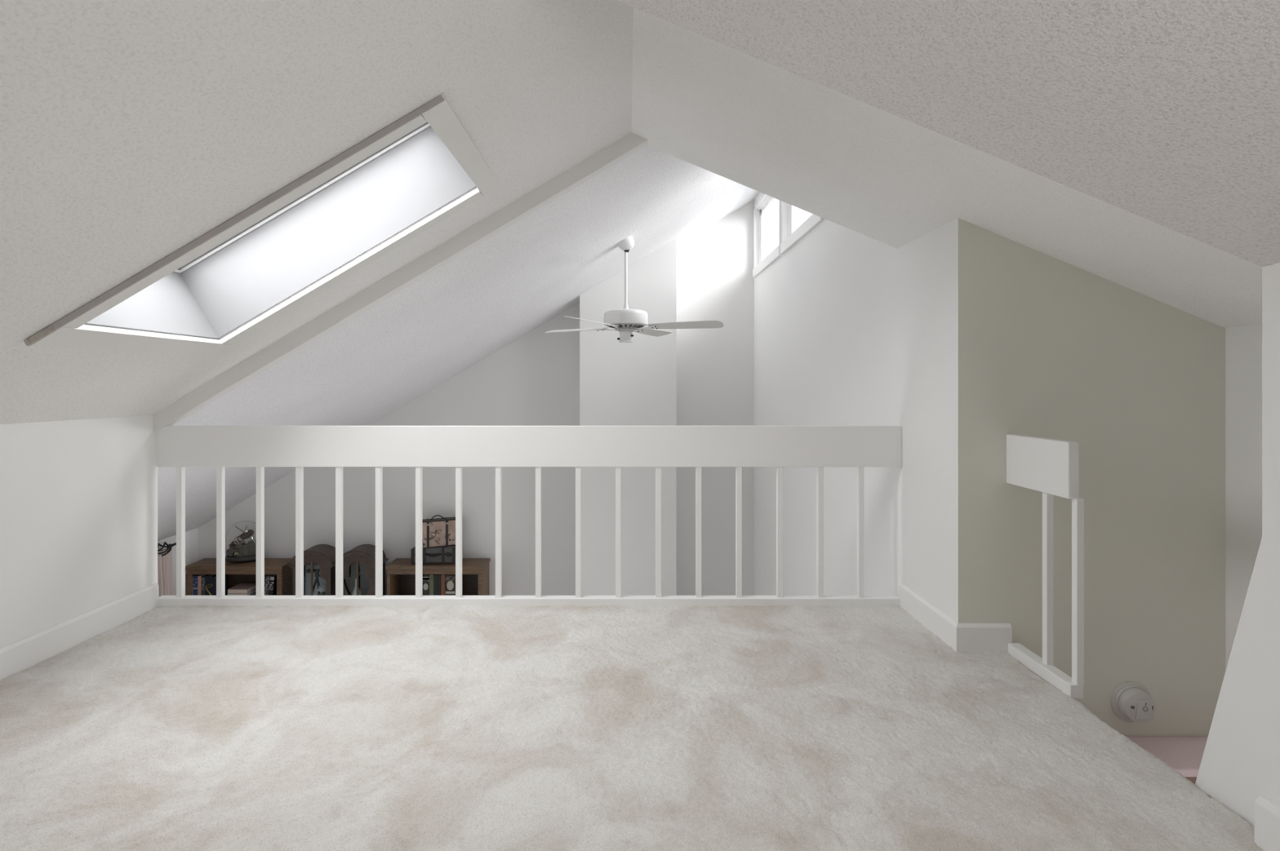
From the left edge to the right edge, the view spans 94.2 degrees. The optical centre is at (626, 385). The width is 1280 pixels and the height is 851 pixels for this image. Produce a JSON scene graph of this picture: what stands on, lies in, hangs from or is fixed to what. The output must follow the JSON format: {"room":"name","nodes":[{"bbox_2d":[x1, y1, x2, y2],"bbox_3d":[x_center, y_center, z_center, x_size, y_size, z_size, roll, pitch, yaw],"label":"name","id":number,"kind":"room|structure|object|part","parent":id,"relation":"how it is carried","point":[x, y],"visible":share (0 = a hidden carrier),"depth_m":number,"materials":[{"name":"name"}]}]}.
{"room":"loft","nodes":[
{"label":"loft","id":0,"kind":"room"},
{"bbox_2d":[0,415,155,648],"bbox_3d":[-2.428,0.765,0.151,0.100,1.290,5.702,0,0,0],"label":"wall","id":1,"kind":"structure","parent":0,"point":[77,498],"depth_m":2.55,"materials":[{"name":"white paint"}]},
{"bbox_2d":[0,583,159,680],"bbox_3d":[-2.370,1.064,0.200,0.016,0.132,5.600,0,0,0],"label":"baseboard","id":2,"kind":"structure","parent":1,"relation":"attached to","point":[16,657],"depth_m":2.54,"materials":[{"name":"white paint"}]},
{"bbox_2d":[155,466,157,583],"bbox_3d":[-1.649,1.935,3.046,6.282,3.550,0.088,0,0,0],"label":"wall","id":3,"kind":"structure","parent":0,"point":[156,467],"depth_m":3.04,"materials":[{"name":"white paint"}]},
{"bbox_2d":[153,133,648,431],"bbox_3d":[-1.144,-0.542,3.018,2.528,1.584,0.065,0,0,0],"label":"ceiling beam","id":4,"kind":"structure","parent":3,"relation":"attached to","point":[629,144],"depth_m":2.98,"materials":[{"name":"grey paint"}]},
{"bbox_2d":[157,528,198,595],"bbox_3d":[-4.740,2.310,4.725,0.100,2.800,3.650,0,0,0],"label":"wall","id":5,"kind":"structure","parent":0,"point":[191,536],"depth_m":6.34,"materials":[{"name":"white paint"}]},
{"bbox_2d":[157,542,176,555],"bbox_3d":[-4.610,1.619,5.011,0.159,0.130,2.221,0,0,0],"label":"curtain rod","id":6,"kind":"object","parent":5,"relation":"attached to","point":[169,546],"visible":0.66,"depth_m":5.89,"materials":[{"name":"black metal"}]},
{"bbox_2d":[157,548,173,596],"bbox_3d":[-4.589,2.655,5.522,0.060,2.049,1.047,0,0,0],"label":"curtain","id":7,"kind":"object","parent":6,"relation":"hanging from","point":[165,568],"visible":0.05,"depth_m":5.91,"materials":[{"name":"pink fabric"}]},
{"bbox_2d":[177,122,427,270],"bbox_3d":[-1.431,-0.891,2.260,1.947,1.166,1.487,0,0,0],"label":"window frame","id":8,"kind":"structure","parent":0,"point":[426,122],"depth_m":2.68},
{"bbox_2d":[157,145,759,541],"bbox_3d":[-1.599,-0.296,4.815,6.382,3.825,3.570,0,0,0],"label":"ceiling","id":9,"kind":"structure","parent":0,"point":[538,268],"depth_m":4.26,"materials":[{"name":"white paint"}]},
{"bbox_2d":[545,235,724,342],"bbox_3d":[0.029,-0.799,4.946,1.291,0.881,1.218,0,0,-16],"label":"ceiling fan","id":10,"kind":"object","parent":9,"relation":"hanging from","point":[625,321],"visible":1,"depth_m":4.83,"materials":[{"name":"white metal"}]},
{"bbox_3d":[-0.447,-0.482,5.183,0.612,0.041,0.163,0,0,30],"label":"blade","id":11,"kind":"part","parent":10,"relation":"part of","materials":[{"name":"white laminate"}]},
{"bbox_3d":[-0.254,-0.482,4.487,0.163,0.041,0.612,0,0,29],"label":"blade","id":12,"kind":"part","parent":10,"relation":"part of","materials":[{"name":"white laminate"}]},
{"bbox_2d":[607,323,644,328],"bbox_3d":[-0.009,-0.486,4.930,0.320,0.028,0.320,0,0,0],"label":"vent","id":13,"kind":"object","parent":10,"relation":"attached to","point":[621,326],"depth_m":4.83,"materials":[{"name":"metal"}]},
{"bbox_3d":[0.229,-0.482,5.377,0.163,0.041,0.612,0,0,28],"label":"blade","id":14,"kind":"part","parent":10,"relation":"part of","materials":[{"name":"white laminate"}]},
{"bbox_3d":[0.469,-0.482,4.765,0.612,0.048,0.161,0,0,19],"label":"blade","id":15,"kind":"part","parent":10,"relation":"part of","materials":[{"name":"white laminate"}]},
{"bbox_2d":[198,200,754,595],"bbox_3d":[-1.599,0.760,6.550,6.382,5.900,0.100,0,0,0],"label":"wall","id":16,"kind":"structure","parent":0,"point":[534,380],"depth_m":6.50,"materials":[{"name":"grey paint"}]},
{"bbox_2d":[579,238,676,595],"bbox_3d":[0.011,0.910,6.300,0.992,5.600,0.400,0,0,0],"label":"wall","id":17,"kind":"structure","parent":0,"point":[634,383],"depth_m":6.10,"materials":[{"name":"white paint"}]},
{"bbox_2d":[0,0,1279,424],"bbox_3d":[0.080,-0.594,0.142,5.066,1.544,5.685,0,0,0],"label":"ceiling","id":18,"kind":"structure","parent":0,"point":[131,131],"depth_m":1.38,"materials":[{"name":"white paint"}]},
{"bbox_2d":[23,94,500,357],"bbox_3d":[-1.282,-0.667,2.264,1.429,1.089,0.815,0,0,0],"label":"window","id":19,"kind":"structure","parent":18,"relation":"attached to","point":[437,163],"depth_m":2.60,"materials":[{"name":"paint"}]},
{"bbox_3d":[-1.837,-0.156,1.861,0.095,0.066,0.009,0,0,0],"label":"trim","id":20,"kind":"part","parent":19,"relation":"part of","materials":[{"name":"white paint"}]},
{"bbox_3d":[-1.412,-0.860,2.578,1.053,0.645,0.050,0,0,0],"label":"glazing frame","id":21,"kind":"part","parent":19,"relation":"part of","materials":[{"name":"white paint"}]},
{"bbox_2d":[754,191,958,623],"bbox_3d":[1.471,0.785,4.498,0.162,5.850,4.004,0,0,0],"label":"wall","id":22,"kind":"structure","parent":0,"point":[827,310],"depth_m":3.46,"materials":[{"name":"white paint"}]},
{"bbox_2d":[752,193,781,278],"bbox_3d":[1.454,-1.551,5.907,0.176,0.768,1.115,0,0,0],"label":"window","id":23,"kind":"structure","parent":22,"relation":"in","point":[767,211],"depth_m":6.14,"materials":[{"name":"white paint"}]},
{"bbox_3d":[1.454,-1.214,5.907,0.176,0.093,1.115,0,0,0],"label":"sill","id":24,"kind":"part","parent":23,"relation":"part of","materials":[{"name":"white paint"}]},
{"bbox_3d":[1.462,-1.565,5.910,0.040,0.680,1.040,0,0,0],"label":"sash","id":25,"kind":"part","parent":23,"relation":"part of","materials":[{"name":"white paint"}]},
{"bbox_3d":[1.462,-1.562,5.910,0.004,0.585,0.940,0,0,0],"label":"pane","id":26,"kind":"part","parent":23,"relation":"part of","materials":[{"name":"clear glass"}]},
{"bbox_2d":[780,201,824,254],"bbox_3d":[1.454,-1.551,4.742,0.176,0.768,1.105,0,0,0],"label":"window","id":27,"kind":"structure","parent":22,"relation":"in","point":[797,223],"depth_m":5.06,"materials":[{"name":"white paint"}]},
{"bbox_3d":[1.462,-1.565,4.745,0.040,0.680,1.030,0,0,0],"label":"sash","id":28,"kind":"part","parent":27,"relation":"part of","materials":[{"name":"white paint"}]},
{"bbox_3d":[1.462,-1.562,4.745,0.004,0.585,0.930,0,0,0],"label":"pane","id":29,"kind":"part","parent":27,"relation":"part of","materials":[{"name":"clear glass"}]},
{"bbox_2d":[899,583,957,652],"bbox_3d":[1.382,1.064,2.740,0.016,0.132,0.520,0,0,0],"label":"baseboard","id":30,"kind":"structure","parent":22,"relation":"attached to","point":[937,622],"depth_m":2.70,"materials":[{"name":"white paint"}]},
{"bbox_2d":[631,7,1262,328],"bbox_3d":[1.292,-0.783,2.249,2.541,1.129,1.617,0,0,0],"label":"ceiling","id":31,"kind":"structure","parent":0,"point":[699,100],"depth_m":2.30,"materials":[{"name":"white paint"}]},
{"bbox_2d":[958,217,1225,736],"bbox_3d":[1.977,0.379,2.545,1.173,2.203,0.100,0,0,0],"label":"wall","id":32,"kind":"structure","parent":0,"point":[1051,348],"depth_m":2.50,"materials":[{"name":"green paint"}]},
{"bbox_2d":[956,623,1012,653],"bbox_3d":[1.491,1.064,2.487,0.232,0.132,0.016,0,0,0],"label":"baseboard","id":33,"kind":"structure","parent":32,"relation":"attached to","point":[971,637],"depth_m":2.48,"materials":[{"name":"white paint"}]},
{"bbox_2d":[1006,434,1084,698],"bbox_3d":[1.613,0.663,2.312,0.050,0.917,0.367,0,0,0],"label":"railing","id":34,"kind":"object","parent":32,"relation":"attached to","point":[1050,467],"visible":0.96,"depth_m":2.25,"materials":[{"name":"white paint"}]},
{"bbox_3d":[1.610,0.307,2.318,0.040,0.205,0.354,0,0,0],"label":"handrail","id":35,"kind":"part","parent":34,"relation":"part of","materials":[{"name":"white paint"}]},
{"bbox_3d":[1.612,1.098,2.304,0.048,0.048,0.351,0,0,0],"label":"rail","id":36,"kind":"part","parent":34,"relation":"part of","materials":[{"name":"white paint"}]},
{"bbox_2d":[1111,681,1155,723],"bbox_3d":[2.115,1.328,2.468,0.168,0.168,0.054,0,0,0],"label":"smoke detector","id":37,"kind":"object","parent":32,"relation":"attached to","point":[1131,702],"visible":1,"depth_m":2.45,"materials":[{"name":"plastic"}]},
{"bbox_3d":[2.129,1.333,2.445,0.074,0.080,0.004,0,0,0],"label":"test panel","id":38,"kind":"part","parent":37,"relation":"part of","materials":[{"name":"plastic"}]},
{"bbox_2d":[1225,324,1262,671],"bbox_3d":[2.563,1.610,1.743,0.100,4.200,1.604,0,0,0],"label":"wall","id":39,"kind":"structure","parent":0,"point":[1243,345],"depth_m":2.43,"materials":[{"name":"white paint"}]},
{"bbox_2d":[1262,265,1273,801],"bbox_3d":[1.566,0.480,-0.629,0.052,1.860,4.141,0,0,0],"label":"wall","id":40,"kind":"structure","parent":0,"point":[1267,271],"depth_m":1.43,"materials":[{"name":"white paint"}]},
{"bbox_2d":[1195,538,1262,826],"bbox_3d":[1.617,0.666,1.565,0.035,1.389,0.330,0,0,0],"label":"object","id":41,"kind":"structure","parent":40,"relation":"attached to","point":[1230,771],"depth_m":1.55,"materials":[{"name":"white paint"}]},
{"bbox_2d":[1254,795,1279,850],"bbox_3d":[1.530,1.062,-0.580,0.020,0.136,4.041,0,0,0],"label":"baseboard","id":42,"kind":"structure","parent":40,"relation":"attached to","point":[1267,815],"depth_m":1.41,"materials":[{"name":"white paint"}]},
{"bbox_2d":[1271,262,1279,808],"bbox_3d":[1.538,0.302,1.259,0.004,1.384,0.318,0,0,0],"label":"trim","id":43,"kind":"structure","parent":40,"relation":"attached to","point":[1275,326],"depth_m":1.41,"materials":[{"name":"white paint"}]},
{"bbox_3d":[-1.599,3.760,4.750,6.382,0.100,3.700,0,0,0],"label":"floor","id":44,"kind":"structure","parent":0,"visible":0},
{"bbox_2d":[185,558,293,595],"bbox_3d":[-4.093,2.796,6.327,1.018,1.828,0.297,0,0,0],"label":"bookcase","id":45,"kind":"object","parent":44,"relation":"on","point":[245,572],"visible":0.24,"depth_m":6.22,"materials":[{"name":"brown wood"}]},
{"bbox_2d":[193,574,200,595],"bbox_3d":[-4.528,2.153,6.324,0.043,0.304,0.182,0,0,0],"label":"book","id":46,"kind":"object","parent":45,"relation":"on","point":[195,577],"visible":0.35,"depth_m":6.24,"materials":[{"name":"blue paper"}]},
{"bbox_2d":[197,574,206,595],"bbox_3d":[-4.486,2.153,6.320,0.035,0.304,0.170,0,0,0],"label":"book","id":47,"kind":"object","parent":45,"relation":"on","point":[199,577],"visible":0.35,"depth_m":6.24,"materials":[{"name":"paper"}]},
{"bbox_2d":[201,574,208,595],"bbox_3d":[-4.446,2.158,6.324,0.031,0.295,0.182,0,0,0],"label":"book","id":48,"kind":"object","parent":45,"relation":"on","point":[203,578],"visible":0.37,"depth_m":6.24,"materials":[{"name":"paper"}]},
{"bbox_2d":[204,584,213,595],"bbox_3d":[-4.348,2.186,6.223,0.149,0.210,0.019,0,0,0],"label":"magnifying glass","id":49,"kind":"object","parent":45,"relation":"on","point":[208,592],"visible":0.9,"depth_m":6.22,"materials":[{"name":"gold metal"}]},
{"bbox_2d":[206,574,216,595],"bbox_3d":[-4.397,2.155,6.330,0.060,0.301,0.150,0,0,0],"label":"book","id":50,"kind":"object","parent":45,"relation":"on","point":[209,578],"visible":0.36,"depth_m":6.25,"materials":[{"name":"black paper"}]},
{"bbox_2d":[212,574,226,595],"bbox_3d":[-4.336,2.160,6.330,0.057,0.289,0.150,0,0,0],"label":"book","id":51,"kind":"object","parent":45,"relation":"on","point":[214,578],"visible":0.18,"depth_m":6.25,"materials":[{"name":"paper"}]},
{"bbox_2d":[225,520,256,563],"bbox_3d":[-4.092,1.667,6.360,0.368,0.430,0.191,0,0,-14],"label":"glass dome","id":52,"kind":"object","parent":45,"relation":"on","point":[237,553],"visible":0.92,"depth_m":6.31,"materials":[{"name":"clear glass"}]},
{"bbox_3d":[-4.093,2.814,6.468,0.948,1.793,0.010,0,0,0],"label":"panel","id":53,"kind":"part","parent":45,"relation":"part of","materials":[{"name":"brown wood"}]},
{"bbox_2d":[264,574,272,595],"bbox_3d":[-3.781,2.153,6.319,0.073,0.308,0.172,0,0,0],"label":"book","id":54,"kind":"object","parent":45,"relation":"on","point":[268,577],"visible":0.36,"depth_m":6.23,"materials":[{"name":"black paper"}]},
{"bbox_2d":[268,574,276,595],"bbox_3d":[-3.734,2.153,6.319,0.076,0.309,0.172,0,0,0],"label":"book","id":55,"kind":"object","parent":45,"relation":"on","point":[273,585],"visible":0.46,"depth_m":6.24,"materials":[{"name":"black paper"}]},
{"bbox_3d":[-3.607,2.814,6.343,0.023,1.793,0.265,0,0,0],"label":"panel","id":56,"kind":"part","parent":45,"relation":"part of","materials":[{"name":"brown wood"}]},
{"bbox_3d":[-4.074,2.289,6.315,0.205,0.032,0.200,0,0,0],"label":"book","id":57,"kind":"object","parent":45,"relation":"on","visible":0},
{"bbox_3d":[-4.070,2.242,6.315,0.205,0.059,0.200,0,0,0],"label":"book","id":58,"kind":"object","parent":57,"relation":"on","visible":0},
{"bbox_2d":[227,589,256,595],"bbox_3d":[-4.074,2.196,6.315,0.205,0.033,0.200,0,0,0],"label":"book","id":59,"kind":"object","parent":58,"relation":"on","point":[255,590],"visible":0.35,"depth_m":6.22,"materials":[{"name":"white paper"}]},
{"bbox_2d":[227,583,256,593],"bbox_3d":[-4.074,2.157,6.315,0.205,0.043,0.200,0,0,0],"label":"book","id":60,"kind":"object","parent":59,"relation":"on","point":[240,588],"visible":0.85,"depth_m":6.26,"materials":[{"name":"paper"}]},
{"bbox_2d":[288,544,335,595],"bbox_3d":[-3.258,2.705,6.247,0.474,2.010,0.261,0,0,0],"label":"tall cabinet","id":61,"kind":"object","parent":44,"relation":"on","point":[322,557],"visible":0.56,"depth_m":6.15,"materials":[{"name":"brown wood"}]},
{"bbox_3d":[-3.356,2.271,6.151,0.196,1.078,0.020,0,0,0],"label":"door frame","id":62,"kind":"part","parent":61,"relation":"part of","materials":[{"name":"brown wood"}]},
{"bbox_3d":[-3.446,2.783,6.258,0.016,1.855,0.225,0,0,0],"label":"panel","id":63,"kind":"part","parent":61,"relation":"part of","materials":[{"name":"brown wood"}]},
{"bbox_3d":[-3.258,1.780,6.136,0.434,0.160,0.038,0,0,0],"label":"arch moulding","id":64,"kind":"part","parent":61,"relation":"part of","materials":[{"name":"brown wood"}]},
{"bbox_2d":[306,568,319,595],"bbox_3d":[-3.270,2.126,6.270,0.197,0.406,0.162,0,0,0],"label":"spotting scope","id":65,"kind":"object","parent":61,"relation":"on","point":[317,571],"visible":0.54,"depth_m":6.25,"materials":[{"name":"black metal"}]},
{"bbox_3d":[-3.296,2.173,6.228,0.112,0.313,0.022,0,0,-44],"label":"leg","id":66,"kind":"part","parent":65,"relation":"part of","materials":[{"name":"grey metal"}]},
{"bbox_3d":[-3.228,2.173,6.231,0.092,0.313,0.080,0,0,0],"label":"leg","id":67,"kind":"part","parent":65,"relation":"part of","materials":[{"name":"black metal"}]},
{"bbox_3d":[-3.258,2.739,6.364,0.360,1.942,0.012,0,0,0],"label":"panel","id":68,"kind":"part","parent":61,"relation":"part of","materials":[{"name":"brown wood"}]},
{"bbox_2d":[316,584,325,595],"bbox_3d":[-3.195,2.205,6.218,0.090,0.242,0.075,0,0,0],"label":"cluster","id":69,"kind":"object","parent":61,"relation":"on","point":[322,588],"visible":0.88,"depth_m":6.20,"materials":[{"name":"grey"}]},
{"bbox_3d":[-3.160,2.271,6.151,0.196,1.078,0.020,0,0,0],"label":"door frame","id":70,"kind":"part","parent":61,"relation":"part of","materials":[{"name":"brown wood"}]},
{"bbox_3d":[-3.070,2.783,6.258,0.016,1.855,0.225,0,0,0],"label":"panel","id":71,"kind":"part","parent":61,"relation":"part of","materials":[{"name":"brown wood"}]},
{"bbox_2d":[333,544,388,595],"bbox_3d":[-2.786,2.705,6.247,0.474,2.010,0.261,0,0,0],"label":"tall cabinet","id":72,"kind":"object","parent":44,"relation":"on","point":[362,557],"visible":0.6,"depth_m":6.14,"materials":[{"name":"brown wood"}]},
{"bbox_3d":[-2.974,2.783,6.258,0.016,1.855,0.225,0,0,0],"label":"panel","id":73,"kind":"part","parent":72,"relation":"part of","materials":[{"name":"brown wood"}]},
{"bbox_3d":[-2.799,2.271,6.151,0.367,1.078,0.020,0,0,0],"label":"door frame","id":74,"kind":"part","parent":72,"relation":"part of","materials":[{"name":"brown wood"}]},
{"bbox_2d":[351,577,361,595],"bbox_3d":[-2.838,2.178,6.240,0.092,0.298,0.092,0,0,0],"label":"vase","id":75,"kind":"object","parent":72,"relation":"on","point":[354,592],"visible":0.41,"depth_m":6.22,"materials":[{"name":"ceramic"}]},
{"bbox_3d":[-2.786,1.780,6.136,0.434,0.160,0.038,0,0,0],"label":"arch moulding","id":76,"kind":"part","parent":72,"relation":"part of","materials":[{"name":"brown wood"}]},
{"bbox_2d":[358,570,361,588],"bbox_3d":[-2.831,2.144,6.290,0.070,0.365,0.070,0,0,0],"label":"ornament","id":77,"kind":"object","parent":72,"relation":"on","point":[359,571],"visible":0.49,"depth_m":6.29,"materials":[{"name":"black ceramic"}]},
{"bbox_3d":[-2.774,2.271,6.151,0.367,1.078,0.020,0,0,0],"label":"door frame","id":78,"kind":"part","parent":72,"relation":"part of","materials":[{"name":"brown wood"}]},
{"bbox_3d":[-2.786,2.739,6.364,0.360,1.942,0.012,0,0,0],"label":"panel","id":79,"kind":"part","parent":72,"relation":"part of","materials":[{"name":"brown wood"}]},
{"bbox_3d":[-2.598,2.783,6.258,0.016,1.855,0.225,0,0,0],"label":"panel","id":80,"kind":"part","parent":72,"relation":"part of","materials":[{"name":"brown wood"}]},
{"bbox_2d":[385,558,490,595],"bbox_3d":[-2.000,2.796,6.327,1.026,1.828,0.297,0,0,0],"label":"bookcase","id":81,"kind":"object","parent":44,"relation":"on","point":[401,574],"visible":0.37,"depth_m":6.29,"materials":[{"name":"brown wood"}]},
{"bbox_3d":[-2.489,2.814,6.343,0.023,1.793,0.265,0,0,0],"label":"panel","id":82,"kind":"part","parent":81,"relation":"part of","materials":[{"name":"brown wood"}]},
{"bbox_2d":[422,574,429,595],"bbox_3d":[-2.111,2.150,6.329,0.071,0.309,0.192,0,0,0],"label":"book","id":83,"kind":"object","parent":81,"relation":"on","point":[425,578],"visible":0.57,"depth_m":6.24,"materials":[{"name":"black paper"}]},
{"bbox_2d":[429,574,434,595],"bbox_3d":[-2.051,2.146,6.324,0.043,0.318,0.182,0,0,0],"label":"book","id":84,"kind":"object","parent":81,"relation":"on","point":[431,576],"visible":0.34,"depth_m":6.24,"materials":[{"name":"green paper"}]},
{"bbox_2d":[410,546,455,564],"bbox_3d":[-2.032,1.797,6.343,0.480,0.172,0.253,0,0,0],"label":"suitcase","id":85,"kind":"object","parent":81,"relation":"on","point":[441,555],"visible":0.57,"depth_m":6.25,"materials":[{"name":"grey fabric"}]},
{"bbox_3d":[-2.036,1.783,6.234,0.160,0.041,0.035,0,0,0],"label":"handle","id":86,"kind":"part","parent":85,"relation":"part of","materials":[{"name":"black leather"}]},
{"bbox_3d":[-2.032,1.746,6.356,0.440,0.064,0.218,0,0,0],"label":"lid","id":87,"kind":"part","parent":85,"relation":"part of","materials":[{"name":"grey fabric"}]},
{"bbox_2d":[422,515,455,548],"bbox_3d":[-2.010,1.548,6.342,0.462,0.331,0.117,0,0,-21],"label":"suitcase","id":88,"kind":"object","parent":85,"relation":"on","point":[436,532],"visible":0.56,"depth_m":6.30,"materials":[{"name":"leather"}]},
{"bbox_2d":[433,574,437,595],"bbox_3d":[-2.010,2.149,6.325,0.034,0.312,0.180,0,0,0],"label":"book","id":89,"kind":"object","parent":81,"relation":"on","point":[435,576],"visible":0.33,"depth_m":6.24,"materials":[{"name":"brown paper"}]},
{"bbox_3d":[-2.000,2.814,6.468,0.956,1.793,0.010,0,0,0],"label":"panel","id":90,"kind":"part","parent":81,"relation":"part of","materials":[{"name":"brown wood"}]},
{"bbox_2d":[437,574,440,595],"bbox_3d":[-1.972,2.149,6.325,0.037,0.312,0.180,0,0,0],"label":"book","id":91,"kind":"object","parent":81,"relation":"on","point":[438,575],"visible":0.35,"depth_m":6.24,"materials":[{"name":"black paper"}]},
{"bbox_2d":[440,574,445,595],"bbox_3d":[-1.930,2.146,6.325,0.040,0.319,0.180,0,0,0],"label":"book","id":92,"kind":"object","parent":81,"relation":"on","point":[442,576],"visible":0.34,"depth_m":6.24,"materials":[{"name":"orange paper"}]},
{"bbox_2d":[445,574,455,595],"bbox_3d":[-1.853,2.149,6.329,0.102,0.312,0.192,0,0,0],"label":"book","id":93,"kind":"object","parent":81,"relation":"on","point":[450,579],"visible":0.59,"depth_m":6.23,"materials":[{"name":"black paper"}]},
{"bbox_3d":[-1.510,2.814,6.343,0.023,1.793,0.265,0,0,0],"label":"panel","id":94,"kind":"part","parent":81,"relation":"part of","materials":[{"name":"brown wood"}]},
{"bbox_3d":[1.596,2.515,1.778,0.032,2.390,1.435,0,0,0],"label":"wall","id":95,"kind":"structure","parent":0,"visible":0},
{"bbox_2d":[1126,736,1208,784],"bbox_3d":[2.063,1.850,2.075,0.894,0.760,0.840,0,0,0],"label":"staircase","id":96,"kind":"structure","parent":95,"relation":"attached to","point":[1184,754],"depth_m":2.40,"materials":[{"name":"pink carpet"}]},
{"bbox_3d":[-0.404,1.246,0.170,3.948,0.248,5.740,0,0,0],"label":"floor","id":97,"kind":"structure","parent":0,"visible":0},
{"bbox_2d":[155,425,902,607],"bbox_3d":[-0.494,0.663,3.017,3.768,0.917,0.050,0,0,0],"label":"railing","id":98,"kind":"object","parent":97,"relation":"on","point":[180,446],"visible":0.98,"depth_m":3.00,"materials":[{"name":"white paint"}]},
{"bbox_3d":[-0.494,1.098,3.017,3.768,0.048,0.050,0,0,0],"label":"rail","id":99,"kind":"part","parent":98,"relation":"part of","materials":[{"name":"white paint"}]},
{"bbox_3d":[-0.494,0.309,3.019,3.768,0.208,0.038,0,0,0],"label":"handrail","id":100,"kind":"part","parent":98,"relation":"part of","materials":[{"name":"white paint"}]},
{"bbox_2d":[0,604,1264,850],"bbox_3d":[-0.380,1.206,0.182,3.991,0.207,5.644,0,0,0],"label":"carpet","id":101,"kind":"object","parent":97,"relation":"on","point":[171,728],"visible":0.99,"depth_m":1.84,"materials":[{"name":"beige carpet"}]}
]}

